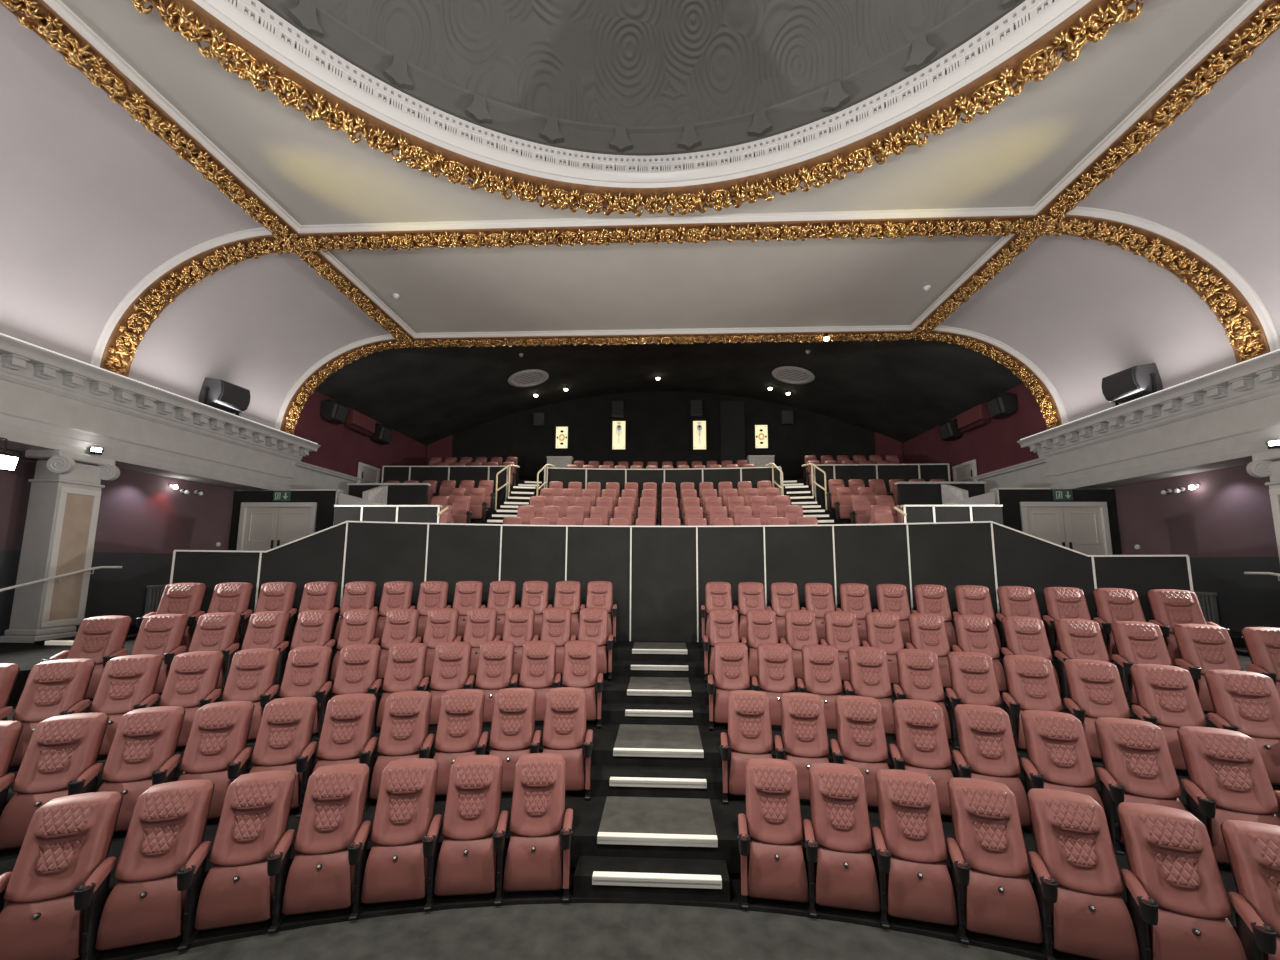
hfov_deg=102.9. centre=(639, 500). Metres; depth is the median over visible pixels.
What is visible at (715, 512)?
seat
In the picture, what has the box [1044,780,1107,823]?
seat cushion
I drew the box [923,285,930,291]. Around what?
smoke detector
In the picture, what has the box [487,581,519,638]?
seat
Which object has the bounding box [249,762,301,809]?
seat cushion
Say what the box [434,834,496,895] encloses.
seat cushion
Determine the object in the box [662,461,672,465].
seat
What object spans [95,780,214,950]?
seat
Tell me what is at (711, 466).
seat
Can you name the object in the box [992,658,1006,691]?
seat cushion
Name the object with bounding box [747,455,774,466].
console
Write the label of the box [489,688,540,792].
seat
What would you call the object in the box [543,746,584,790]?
seat cushion
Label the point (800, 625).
seat
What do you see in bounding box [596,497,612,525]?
seat
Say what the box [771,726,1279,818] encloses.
floor
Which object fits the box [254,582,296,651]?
seat
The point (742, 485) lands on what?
seat
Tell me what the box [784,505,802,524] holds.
seat
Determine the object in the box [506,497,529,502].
stair step
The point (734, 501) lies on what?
seat
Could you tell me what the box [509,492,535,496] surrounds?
stair step
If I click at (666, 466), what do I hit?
seat
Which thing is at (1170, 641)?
seat cushion
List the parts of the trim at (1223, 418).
bed moulding, architrave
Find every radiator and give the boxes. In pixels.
[144,585,166,615]
[1194,592,1219,625]
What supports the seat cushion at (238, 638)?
on the seat at (235, 597)
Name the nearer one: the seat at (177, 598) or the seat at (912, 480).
the seat at (177, 598)
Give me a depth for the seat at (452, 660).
6.40 m
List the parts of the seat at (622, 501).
backrest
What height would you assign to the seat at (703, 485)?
1.000 m
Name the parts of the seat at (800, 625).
backrest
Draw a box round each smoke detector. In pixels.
[392,293,399,299]
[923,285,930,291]
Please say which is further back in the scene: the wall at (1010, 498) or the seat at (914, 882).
the wall at (1010, 498)
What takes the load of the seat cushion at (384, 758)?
on the seat at (406, 716)
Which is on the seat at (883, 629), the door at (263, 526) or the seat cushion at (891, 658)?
the seat cushion at (891, 658)
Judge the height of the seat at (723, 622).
1.000 m
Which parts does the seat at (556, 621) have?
backrest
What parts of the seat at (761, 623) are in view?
backrest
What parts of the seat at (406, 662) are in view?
backrest, armrest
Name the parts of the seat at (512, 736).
backrest, armrest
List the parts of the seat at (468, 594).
backrest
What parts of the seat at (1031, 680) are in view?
armrest, leg, backrest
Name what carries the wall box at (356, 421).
attached to the wall at (341, 449)
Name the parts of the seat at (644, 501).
backrest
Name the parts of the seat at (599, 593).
backrest, panel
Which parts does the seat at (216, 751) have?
backrest, leg, armrest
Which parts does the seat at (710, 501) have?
backrest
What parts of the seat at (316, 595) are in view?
backrest, leg, armrest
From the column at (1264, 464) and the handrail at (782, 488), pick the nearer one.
the column at (1264, 464)
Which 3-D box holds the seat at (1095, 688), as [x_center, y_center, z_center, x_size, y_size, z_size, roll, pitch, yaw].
[4.796,2.223,5.364,0.574,1.000,0.565,-2,-8,20]
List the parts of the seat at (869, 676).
armrest, backrest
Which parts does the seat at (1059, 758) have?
leg, armrest, backrest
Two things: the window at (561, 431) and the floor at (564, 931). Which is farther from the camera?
the window at (561, 431)
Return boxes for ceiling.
[0,4,389,427]
[60,0,1246,332]
[263,0,1020,152]
[315,339,1022,445]
[940,29,1279,421]
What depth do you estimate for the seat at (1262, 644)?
5.62 m
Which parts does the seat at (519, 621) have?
backrest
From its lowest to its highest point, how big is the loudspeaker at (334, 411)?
0.684 m
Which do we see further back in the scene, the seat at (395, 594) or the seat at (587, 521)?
the seat at (587, 521)
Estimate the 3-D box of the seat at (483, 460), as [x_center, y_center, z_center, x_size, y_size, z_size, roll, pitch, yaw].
[-5.857,-1.148,18.808,0.538,1.000,0.452,0,-7,-1]
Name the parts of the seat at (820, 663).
armrest, backrest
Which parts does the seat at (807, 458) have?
backrest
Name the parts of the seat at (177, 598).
armrest, backrest, leg, armrest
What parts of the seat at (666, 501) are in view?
backrest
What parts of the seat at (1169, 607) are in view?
armrest, backrest, armrest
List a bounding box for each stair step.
[34,633,137,645]
[75,619,139,633]
[490,515,503,519]
[499,506,517,509]
[502,502,529,505]
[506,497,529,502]
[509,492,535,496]
[561,796,748,872]
[565,765,745,799]
[573,856,729,902]
[582,724,731,767]
[586,703,727,725]
[594,677,716,704]
[597,660,713,677]
[605,641,710,660]
[785,491,811,496]
[791,497,814,501]
[791,502,818,505]
[803,506,822,509]
[816,515,830,519]
[1229,631,1245,646]
[1234,647,1249,656]
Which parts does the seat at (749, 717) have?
armrest, leg, panel, backrest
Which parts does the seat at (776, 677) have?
armrest, backrest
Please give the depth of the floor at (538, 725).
5.50 m
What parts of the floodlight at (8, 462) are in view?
mount arm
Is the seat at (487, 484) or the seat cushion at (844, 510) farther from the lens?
the seat at (487, 484)
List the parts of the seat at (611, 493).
backrest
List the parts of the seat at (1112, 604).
armrest, leg, backrest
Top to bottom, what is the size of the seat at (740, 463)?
1.000 m
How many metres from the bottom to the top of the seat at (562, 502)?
1.000 m
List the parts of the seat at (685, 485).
backrest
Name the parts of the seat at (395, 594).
backrest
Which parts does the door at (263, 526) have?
panel moulding, panel moulding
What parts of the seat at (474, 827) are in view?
backrest, leg, armrest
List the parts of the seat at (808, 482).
leg, backrest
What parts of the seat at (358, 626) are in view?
backrest, armrest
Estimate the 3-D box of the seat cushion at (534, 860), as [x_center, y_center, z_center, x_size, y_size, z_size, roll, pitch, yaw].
[-0.874,2.974,4.224,0.472,0.425,0.159,1,-7,-3]
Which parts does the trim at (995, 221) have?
moulding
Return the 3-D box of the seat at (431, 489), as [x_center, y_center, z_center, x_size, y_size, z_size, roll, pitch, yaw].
[-6.265,-0.129,15.117,0.538,1.000,0.452,0,-7,-1]
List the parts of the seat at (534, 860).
backrest, leg, panel, armrest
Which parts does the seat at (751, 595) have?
backrest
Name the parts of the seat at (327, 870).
backrest, leg, armrest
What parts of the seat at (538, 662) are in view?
backrest, armrest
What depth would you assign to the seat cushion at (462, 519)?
12.83 m
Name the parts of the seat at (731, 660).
armrest, panel, leg, backrest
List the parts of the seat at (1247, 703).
armrest, backrest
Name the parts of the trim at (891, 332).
moulding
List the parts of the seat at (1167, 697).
armrest, backrest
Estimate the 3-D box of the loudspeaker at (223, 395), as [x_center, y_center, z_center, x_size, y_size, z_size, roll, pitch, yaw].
[-9.359,-2.331,11.515,0.605,0.700,0.800,-1,-7,8]
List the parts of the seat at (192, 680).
backrest, armrest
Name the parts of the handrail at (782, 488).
post, post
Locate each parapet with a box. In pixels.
[334,505,448,524]
[894,505,1002,524]
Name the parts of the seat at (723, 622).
leg, panel, backrest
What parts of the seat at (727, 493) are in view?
backrest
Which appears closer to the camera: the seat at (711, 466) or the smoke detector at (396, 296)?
the smoke detector at (396, 296)
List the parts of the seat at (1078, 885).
armrest, leg, backrest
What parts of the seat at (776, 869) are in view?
armrest, leg, panel, backrest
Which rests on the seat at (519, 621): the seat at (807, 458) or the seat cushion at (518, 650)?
the seat cushion at (518, 650)
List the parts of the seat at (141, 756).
backrest, armrest, leg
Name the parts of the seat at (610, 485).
backrest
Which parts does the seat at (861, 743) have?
armrest, backrest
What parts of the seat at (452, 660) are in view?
backrest, armrest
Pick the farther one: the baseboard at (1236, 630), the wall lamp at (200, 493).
the wall lamp at (200, 493)
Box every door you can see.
[236,502,316,550]
[357,462,379,482]
[720,401,744,463]
[952,459,977,481]
[1020,502,1112,554]
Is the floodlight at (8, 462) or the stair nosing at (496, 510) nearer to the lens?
the floodlight at (8, 462)
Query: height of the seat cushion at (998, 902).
0.425 m
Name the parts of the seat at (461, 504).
backrest, leg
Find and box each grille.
[216,381,249,411]
[336,405,347,421]
[383,428,391,442]
[691,400,701,413]
[782,411,792,422]
[939,424,948,438]
[987,399,1000,416]
[1102,367,1141,400]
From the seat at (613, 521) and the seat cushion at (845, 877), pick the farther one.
the seat at (613, 521)
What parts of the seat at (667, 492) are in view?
backrest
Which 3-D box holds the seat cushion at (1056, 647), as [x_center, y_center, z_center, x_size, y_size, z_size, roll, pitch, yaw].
[5.939,1.936,6.959,0.472,0.425,0.159,-2,-8,20]
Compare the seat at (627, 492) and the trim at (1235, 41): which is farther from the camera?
the seat at (627, 492)
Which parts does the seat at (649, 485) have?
backrest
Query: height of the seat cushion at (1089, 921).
0.425 m
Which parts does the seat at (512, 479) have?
backrest, leg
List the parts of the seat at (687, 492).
backrest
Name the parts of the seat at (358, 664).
backrest, leg, armrest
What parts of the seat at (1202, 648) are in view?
armrest, backrest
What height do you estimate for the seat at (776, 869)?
1.000 m
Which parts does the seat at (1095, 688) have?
armrest, backrest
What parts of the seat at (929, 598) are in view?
backrest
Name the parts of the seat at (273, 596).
backrest, leg, armrest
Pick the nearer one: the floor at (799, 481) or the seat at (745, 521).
the seat at (745, 521)
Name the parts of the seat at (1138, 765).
armrest, leg, backrest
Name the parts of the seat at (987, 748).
leg, armrest, backrest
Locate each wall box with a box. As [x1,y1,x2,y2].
[345,410,375,436]
[957,404,990,432]
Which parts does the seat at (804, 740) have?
armrest, backrest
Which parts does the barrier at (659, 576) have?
panel, panel, panel, panel, panel, panel, panel, panel, panel, panel, panel, panel, panel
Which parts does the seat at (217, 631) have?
backrest, leg, armrest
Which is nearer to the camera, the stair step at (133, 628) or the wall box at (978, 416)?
the stair step at (133, 628)
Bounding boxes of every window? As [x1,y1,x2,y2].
[554,425,568,449]
[611,420,626,450]
[692,420,706,450]
[754,424,768,449]
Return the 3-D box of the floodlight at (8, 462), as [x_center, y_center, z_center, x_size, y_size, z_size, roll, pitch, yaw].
[-9.828,-0.718,7.821,0.261,0.514,0.435,-1,-7,8]
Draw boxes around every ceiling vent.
[508,369,548,386]
[772,366,814,383]
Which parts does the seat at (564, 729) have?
backrest, leg, panel, armrest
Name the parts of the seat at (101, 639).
armrest, backrest, armrest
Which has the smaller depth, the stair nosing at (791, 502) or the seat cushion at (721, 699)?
the seat cushion at (721, 699)
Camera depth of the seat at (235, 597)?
7.39 m
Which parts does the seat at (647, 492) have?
backrest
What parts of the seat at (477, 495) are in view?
backrest, leg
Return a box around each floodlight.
[0,437,22,471]
[89,446,103,454]
[1265,440,1279,448]
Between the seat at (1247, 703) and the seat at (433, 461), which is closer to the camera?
the seat at (1247, 703)
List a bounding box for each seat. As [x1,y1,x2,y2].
[0,663,19,720]
[0,713,108,849]
[0,721,22,852]
[0,791,122,959]
[10,658,95,766]
[42,615,131,698]
[90,654,162,755]
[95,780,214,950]
[97,706,185,832]
[130,614,188,693]
[136,583,205,652]
[159,651,223,746]
[177,701,254,819]
[188,612,240,694]
[194,770,295,932]
[207,582,252,650]
[222,648,279,739]
[241,611,289,689]
[249,697,317,817]
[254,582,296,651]
[279,646,331,740]
[282,763,370,919]
[284,610,335,681]
[292,582,338,647]
[312,693,377,810]
[330,609,379,680]
[332,644,381,735]
[334,581,377,643]
[361,758,441,910]
[369,691,434,799]
[375,581,414,642]
[376,643,429,727]
[377,608,421,678]
[385,480,399,482]
[404,480,418,482]
[417,581,450,640]
[422,480,437,504]
[423,608,461,676]
[429,457,441,465]
[429,641,474,724]
[431,496,448,504]
[434,689,488,795]
[434,755,508,904]
[437,462,449,465]
[438,480,455,496]
[440,505,451,522]
[445,457,456,465]
[448,488,465,505]
[450,496,472,523]
[452,581,485,639]
[453,462,465,465]
[459,480,474,495]
[460,457,471,465]
[463,608,500,675]
[467,488,487,519]
[469,462,481,465]
[475,457,486,465]
[475,641,517,722]
[478,480,495,509]
[486,462,497,465]
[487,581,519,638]
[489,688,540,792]
[490,457,502,465]
[502,462,515,485]
[502,517,522,524]
[502,607,538,674]
[503,753,572,901]
[506,457,519,479]
[517,505,535,524]
[519,640,560,721]
[521,581,551,638]
[530,496,545,516]
[530,517,549,524]
[540,488,554,505]
[540,607,575,673]
[542,506,559,524]
[542,687,592,798]
[549,481,562,496]
[552,496,568,517]
[554,581,584,637]
[557,517,575,524]
[561,489,575,506]
[562,640,602,726]
[566,506,583,524]
[567,465,577,467]
[568,482,581,496]
[574,461,583,467]
[574,497,590,518]
[578,607,612,678]
[581,489,595,511]
[583,465,593,467]
[583,518,601,524]
[586,581,616,642]
[587,482,600,501]
[588,461,598,467]
[590,506,607,524]
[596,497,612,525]
[599,465,609,468]
[601,489,615,517]
[603,461,613,468]
[606,482,621,506]
[609,518,628,525]
[614,465,625,468]
[614,507,635,525]
[618,461,628,468]
[618,497,637,525]
[622,489,639,519]
[624,482,641,510]
[630,465,641,468]
[633,461,642,468]
[635,518,654,525]
[638,507,659,525]
[640,497,659,525]
[642,489,659,516]
[643,482,659,506]
[646,465,657,468]
[647,461,657,466]
[661,482,678,507]
[661,489,680,518]
[661,497,681,523]
[661,507,683,525]
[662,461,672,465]
[662,465,672,468]
[662,518,680,525]
[677,461,686,468]
[678,465,688,468]
[680,482,697,509]
[681,489,700,519]
[683,497,703,525]
[685,506,707,525]
[688,518,706,525]
[691,461,701,467]
[694,465,704,467]
[699,482,712,506]
[700,582,732,643]
[702,489,716,517]
[703,608,739,679]
[705,497,721,525]
[706,461,716,467]
[707,642,749,728]
[709,506,726,525]
[710,465,721,467]
[714,518,733,525]
[718,482,732,505]
[720,690,772,802]
[721,460,731,467]
[723,489,737,516]
[726,464,737,467]
[727,496,743,521]
[734,506,751,524]
[734,582,765,640]
[737,460,747,467]
[737,758,808,908]
[738,481,751,497]
[741,518,760,524]
[741,609,778,676]
[743,464,754,466]
[744,488,758,506]
[750,496,766,517]
[752,643,795,725]
[757,481,771,495]
[759,506,776,524]
[765,488,780,505]
[767,582,799,641]
[768,517,788,524]
[774,496,790,516]
[774,692,828,800]
[780,610,818,678]
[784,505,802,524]
[797,517,817,524]
[797,644,842,729]
[801,583,834,642]
[802,455,816,478]
[803,763,879,916]
[805,461,819,485]
[820,455,832,463]
[820,611,859,680]
[824,461,837,463]
[826,479,844,509]
[830,695,888,807]
[834,487,854,519]
[836,455,848,463]
[836,583,871,644]
[842,460,854,463]
[844,646,894,734]
[848,479,864,495]
[849,495,872,523]
[853,455,865,463]
[857,487,875,504]
[859,460,872,463]
[862,612,903,683]
[868,479,886,495]
[869,455,881,463]
[869,505,893,523]
[872,769,957,928]
[873,584,910,646]
[875,495,898,522]
[876,460,889,463]
[885,455,899,463]
[887,479,904,505]
[889,699,953,816]
[893,649,950,739]
[896,505,902,522]
[906,613,951,687]
[909,479,924,481]
[912,584,956,649]
[929,479,945,481]
[945,652,1000,748]
[946,778,1043,943]
[952,615,1006,691]
[952,704,1030,826]
[953,585,1000,651]
[996,586,1041,657]
[1001,616,1060,695]
[1002,655,1062,755]
[1020,710,1107,835]
[1027,788,1139,959]
[1043,587,1090,661]
[1054,619,1109,701]
[1063,659,1130,759]
[1093,588,1145,661]
[1094,717,1185,854]
[1110,621,1172,710]
[1116,802,1246,959]
[1130,664,1206,770]
[1147,589,1229,666]
[1172,624,1242,712]
[1177,726,1279,864]
[1204,670,1279,784]
[1220,820,1279,959]
[1241,627,1279,696]
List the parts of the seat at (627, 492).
backrest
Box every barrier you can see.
[170,521,1193,641]
[381,466,507,509]
[544,466,781,511]
[813,463,950,509]
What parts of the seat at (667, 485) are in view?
backrest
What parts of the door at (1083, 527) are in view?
panel moulding, panel moulding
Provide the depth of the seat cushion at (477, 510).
13.90 m
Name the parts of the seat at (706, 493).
backrest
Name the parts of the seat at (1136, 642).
armrest, leg, backrest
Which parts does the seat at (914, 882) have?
armrest, leg, backrest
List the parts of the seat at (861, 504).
leg, backrest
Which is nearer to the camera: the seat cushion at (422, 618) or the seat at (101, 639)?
the seat at (101, 639)
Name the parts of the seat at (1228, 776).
armrest, leg, backrest, armrest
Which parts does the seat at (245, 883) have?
backrest, leg, armrest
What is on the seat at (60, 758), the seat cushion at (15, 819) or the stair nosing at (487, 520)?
the seat cushion at (15, 819)
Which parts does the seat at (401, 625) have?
backrest, armrest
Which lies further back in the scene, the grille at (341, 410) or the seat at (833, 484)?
the grille at (341, 410)
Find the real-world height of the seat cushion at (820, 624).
0.425 m
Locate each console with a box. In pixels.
[547,456,573,467]
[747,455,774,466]
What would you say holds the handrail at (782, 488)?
on the floor at (827, 512)
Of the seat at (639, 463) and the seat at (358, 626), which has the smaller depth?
the seat at (358, 626)
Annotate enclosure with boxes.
[339,483,430,504]
[895,482,994,504]
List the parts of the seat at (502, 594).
backrest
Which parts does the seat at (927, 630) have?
armrest, backrest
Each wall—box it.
[0,447,236,630]
[228,489,343,550]
[262,390,426,494]
[426,435,452,465]
[452,391,875,481]
[874,432,902,463]
[902,383,1057,493]
[990,488,1121,554]
[1111,464,1279,629]
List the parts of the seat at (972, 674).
armrest, leg, backrest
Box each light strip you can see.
[0,333,316,443]
[1020,349,1279,439]
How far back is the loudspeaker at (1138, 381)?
10.25 m
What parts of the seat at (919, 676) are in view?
armrest, backrest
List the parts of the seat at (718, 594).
panel, backrest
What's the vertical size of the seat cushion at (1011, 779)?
0.425 m
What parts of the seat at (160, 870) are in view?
backrest, leg, armrest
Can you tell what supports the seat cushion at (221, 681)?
on the seat at (217, 631)
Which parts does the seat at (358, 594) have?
backrest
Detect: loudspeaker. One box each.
[199,377,250,416]
[321,399,348,424]
[371,423,392,444]
[533,413,544,426]
[612,400,623,417]
[690,400,702,416]
[780,410,793,424]
[938,419,962,440]
[986,393,1016,418]
[1101,363,1162,406]
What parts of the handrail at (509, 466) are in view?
post, post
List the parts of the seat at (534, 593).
backrest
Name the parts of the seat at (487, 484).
backrest, leg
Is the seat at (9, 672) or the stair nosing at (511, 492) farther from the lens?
the stair nosing at (511, 492)
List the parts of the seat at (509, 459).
backrest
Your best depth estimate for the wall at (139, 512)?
10.49 m
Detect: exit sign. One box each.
[273,491,290,500]
[1052,490,1072,500]
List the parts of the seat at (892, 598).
backrest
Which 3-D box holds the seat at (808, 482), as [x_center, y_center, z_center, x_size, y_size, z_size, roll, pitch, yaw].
[5.827,-0.875,17.093,0.538,1.000,0.452,0,-7,6]
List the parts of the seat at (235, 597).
backrest, leg, armrest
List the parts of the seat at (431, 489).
backrest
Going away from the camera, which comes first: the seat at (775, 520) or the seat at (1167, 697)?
the seat at (1167, 697)
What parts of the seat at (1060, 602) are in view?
armrest, leg, backrest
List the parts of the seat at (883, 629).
armrest, backrest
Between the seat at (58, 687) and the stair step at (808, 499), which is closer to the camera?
the seat at (58, 687)
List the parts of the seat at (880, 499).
backrest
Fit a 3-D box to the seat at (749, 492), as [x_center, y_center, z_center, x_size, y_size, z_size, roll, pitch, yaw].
[3.091,0.137,13.912,0.538,1.000,0.452,-1,-7,10]
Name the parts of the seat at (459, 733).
backrest, armrest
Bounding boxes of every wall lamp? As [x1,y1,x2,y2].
[169,484,177,488]
[180,489,188,493]
[194,490,202,495]
[1161,489,1171,494]
[1174,487,1184,492]
[1188,484,1200,489]
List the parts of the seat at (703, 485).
backrest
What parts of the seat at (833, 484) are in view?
leg, backrest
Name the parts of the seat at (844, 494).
leg, backrest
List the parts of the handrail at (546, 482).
post, post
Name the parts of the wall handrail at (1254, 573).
rail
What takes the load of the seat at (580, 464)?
on the floor at (542, 482)
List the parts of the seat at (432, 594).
backrest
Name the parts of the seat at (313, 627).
backrest, leg, armrest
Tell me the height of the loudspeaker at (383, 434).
0.684 m
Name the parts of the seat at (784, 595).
backrest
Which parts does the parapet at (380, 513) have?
panel, panel, panel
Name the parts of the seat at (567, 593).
backrest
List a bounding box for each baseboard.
[0,617,137,635]
[1228,628,1241,631]
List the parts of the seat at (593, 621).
backrest, panel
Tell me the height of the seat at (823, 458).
1.000 m
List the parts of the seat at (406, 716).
backrest, armrest, leg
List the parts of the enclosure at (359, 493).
post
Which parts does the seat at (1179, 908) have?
armrest, leg, backrest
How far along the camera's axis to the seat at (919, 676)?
6.01 m
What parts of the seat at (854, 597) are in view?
backrest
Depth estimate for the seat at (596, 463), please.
19.52 m
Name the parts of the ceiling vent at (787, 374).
plate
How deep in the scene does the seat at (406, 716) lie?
5.18 m
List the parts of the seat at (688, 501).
backrest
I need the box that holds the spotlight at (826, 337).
[824,333,828,340]
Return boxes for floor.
[0,638,577,703]
[0,793,512,906]
[6,674,563,720]
[6,722,543,804]
[75,868,1096,959]
[380,480,524,486]
[467,510,488,520]
[474,520,847,525]
[489,510,832,521]
[512,486,809,495]
[525,482,795,486]
[740,640,1251,693]
[748,677,1212,727]
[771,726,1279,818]
[797,478,952,485]
[800,800,1237,934]
[832,510,896,520]
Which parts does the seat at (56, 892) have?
leg, armrest, backrest, leg, armrest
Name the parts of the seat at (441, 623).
backrest, armrest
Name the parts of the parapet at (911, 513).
panel, panel, panel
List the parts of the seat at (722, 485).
backrest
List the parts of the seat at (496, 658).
backrest, armrest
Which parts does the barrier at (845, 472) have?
panel, panel, rail, panel, panel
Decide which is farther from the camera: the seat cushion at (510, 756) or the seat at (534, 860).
the seat cushion at (510, 756)
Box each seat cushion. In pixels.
[0,788,67,849]
[0,893,85,959]
[10,721,39,766]
[85,663,103,698]
[95,874,186,950]
[97,777,151,832]
[99,713,125,755]
[154,660,170,693]
[177,705,199,746]
[177,769,234,819]
[181,626,191,652]
[194,859,274,930]
[217,661,225,688]
[235,624,240,649]
[248,701,263,739]
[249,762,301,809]
[282,848,354,914]
[312,696,320,733]
[312,756,358,773]
[330,650,340,680]
[334,617,342,643]
[361,840,427,903]
[369,752,418,799]
[375,616,385,642]
[376,690,416,727]
[377,648,388,678]
[417,615,426,640]
[424,648,434,676]
[428,496,431,504]
[429,688,463,724]
[434,749,475,795]
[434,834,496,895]
[450,515,467,523]
[457,615,466,639]
[467,505,482,518]
[469,648,479,675]
[477,687,508,722]
[483,496,490,508]
[489,747,529,792]
[496,615,504,638]
[503,831,562,890]
[508,475,512,485]
[513,647,522,674]
[520,686,552,721]
[533,614,542,638]
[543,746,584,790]
[555,646,564,673]
[563,686,596,720]
[571,613,578,637]
[597,645,606,673]
[608,613,611,637]
[705,614,708,639]
[709,646,713,675]
[714,687,748,723]
[728,750,771,795]
[739,615,746,640]
[747,837,808,901]
[748,647,757,676]
[761,689,793,725]
[776,616,785,641]
[785,753,828,800]
[792,649,802,678]
[807,692,841,729]
[809,474,813,485]
[814,845,879,911]
[816,618,825,642]
[831,496,838,508]
[838,652,849,680]
[839,505,854,518]
[843,757,888,807]
[855,515,872,523]
[855,694,894,734]
[857,619,867,644]
[885,855,957,925]
[886,654,898,683]
[892,515,898,522]
[893,496,897,505]
[900,620,910,646]
[905,763,953,816]
[906,698,950,739]
[938,656,951,687]
[945,621,956,649]
[963,868,1043,943]
[971,770,1030,826]
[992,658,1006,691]
[993,623,1000,651]
[1015,709,1026,749]
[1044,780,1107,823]
[1049,885,1139,959]
[1052,665,1060,695]
[1054,631,1059,650]
[1082,716,1101,759]
[1106,631,1117,661]
[1116,792,1185,843]
[1127,674,1137,704]
[1148,907,1246,959]
[1157,724,1186,770]
[1164,633,1180,666]
[1193,674,1214,712]
[1206,806,1279,864]
[1249,736,1279,784]
[1263,935,1279,959]
[1276,681,1279,696]
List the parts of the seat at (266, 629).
backrest, leg, armrest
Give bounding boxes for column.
[0,449,119,642]
[1246,449,1279,560]
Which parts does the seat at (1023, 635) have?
armrest, backrest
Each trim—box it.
[0,0,415,344]
[0,334,320,490]
[90,227,296,376]
[132,0,1143,216]
[274,334,411,434]
[288,206,1046,251]
[294,460,374,482]
[406,325,915,347]
[910,0,1279,336]
[913,326,1068,429]
[956,457,1046,481]
[1017,350,1279,488]
[1038,206,1279,363]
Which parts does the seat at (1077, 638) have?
armrest, leg, backrest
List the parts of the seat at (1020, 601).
armrest, leg, backrest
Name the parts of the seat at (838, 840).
armrest, leg, backrest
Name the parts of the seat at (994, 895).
armrest, leg, backrest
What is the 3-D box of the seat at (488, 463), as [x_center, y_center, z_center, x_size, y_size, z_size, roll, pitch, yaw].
[-5.105,-0.864,17.579,0.538,1.000,0.452,0,-7,-1]
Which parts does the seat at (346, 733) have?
backrest, leg, armrest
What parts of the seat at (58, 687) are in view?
backrest, armrest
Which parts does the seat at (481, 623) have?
backrest, armrest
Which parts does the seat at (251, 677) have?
backrest, armrest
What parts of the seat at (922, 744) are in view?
armrest, backrest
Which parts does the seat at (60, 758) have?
backrest, armrest, leg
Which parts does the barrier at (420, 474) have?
panel, panel, rail, panel, panel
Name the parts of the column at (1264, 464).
panel frame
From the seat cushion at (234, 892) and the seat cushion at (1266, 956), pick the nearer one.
the seat cushion at (1266, 956)
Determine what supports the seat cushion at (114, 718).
on the seat at (127, 683)
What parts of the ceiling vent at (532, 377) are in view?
plate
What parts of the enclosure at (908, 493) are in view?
post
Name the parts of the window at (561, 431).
glass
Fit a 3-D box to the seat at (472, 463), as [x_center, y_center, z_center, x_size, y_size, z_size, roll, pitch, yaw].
[-5.680,-0.864,17.604,0.538,1.000,0.452,0,-7,-1]
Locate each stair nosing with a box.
[44,640,73,644]
[487,520,502,521]
[492,514,516,516]
[496,510,516,511]
[500,505,517,507]
[504,502,528,503]
[508,497,529,498]
[511,492,533,493]
[513,486,535,488]
[518,484,538,485]
[592,871,721,888]
[597,832,717,846]
[609,777,706,788]
[613,748,703,757]
[625,709,692,716]
[627,689,690,695]
[631,665,687,670]
[632,649,686,653]
[783,483,803,485]
[785,486,807,487]
[787,491,810,493]
[790,496,813,498]
[791,502,816,503]
[802,505,820,507]
[803,510,824,511]
[803,515,828,516]
[817,520,833,522]
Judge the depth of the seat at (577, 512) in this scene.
12.02 m
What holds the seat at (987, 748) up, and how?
on the floor at (1225, 870)
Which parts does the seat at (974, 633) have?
armrest, backrest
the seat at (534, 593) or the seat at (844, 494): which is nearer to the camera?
the seat at (534, 593)
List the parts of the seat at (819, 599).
backrest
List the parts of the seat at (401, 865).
backrest, leg, armrest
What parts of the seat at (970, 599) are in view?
backrest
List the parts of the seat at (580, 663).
backrest, panel, leg, armrest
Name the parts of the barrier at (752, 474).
panel, panel, panel, rail, panel, panel, panel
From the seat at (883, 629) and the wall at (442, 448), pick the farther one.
the wall at (442, 448)
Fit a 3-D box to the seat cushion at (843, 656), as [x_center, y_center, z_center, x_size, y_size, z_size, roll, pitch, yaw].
[2.913,2.338,7.228,0.472,0.425,0.159,-1,-7,10]
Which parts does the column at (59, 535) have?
panel frame, panel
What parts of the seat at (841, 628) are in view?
armrest, backrest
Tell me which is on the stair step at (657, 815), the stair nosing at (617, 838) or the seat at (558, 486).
the stair nosing at (617, 838)
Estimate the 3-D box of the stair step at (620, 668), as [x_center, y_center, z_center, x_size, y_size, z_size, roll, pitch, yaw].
[0.318,2.864,9.262,1.890,0.262,2.900,0,-7,3]
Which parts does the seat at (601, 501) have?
backrest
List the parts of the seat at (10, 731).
leg, armrest, backrest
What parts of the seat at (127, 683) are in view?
backrest, armrest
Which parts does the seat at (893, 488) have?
backrest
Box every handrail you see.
[0,566,121,591]
[495,465,519,509]
[536,464,554,495]
[765,463,783,495]
[802,463,826,509]
[1244,572,1279,580]
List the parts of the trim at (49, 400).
architrave, bed moulding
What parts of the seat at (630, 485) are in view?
backrest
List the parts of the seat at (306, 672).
backrest, leg, armrest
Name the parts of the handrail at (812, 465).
post, post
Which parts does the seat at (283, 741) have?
backrest, leg, armrest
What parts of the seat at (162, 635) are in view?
backrest, armrest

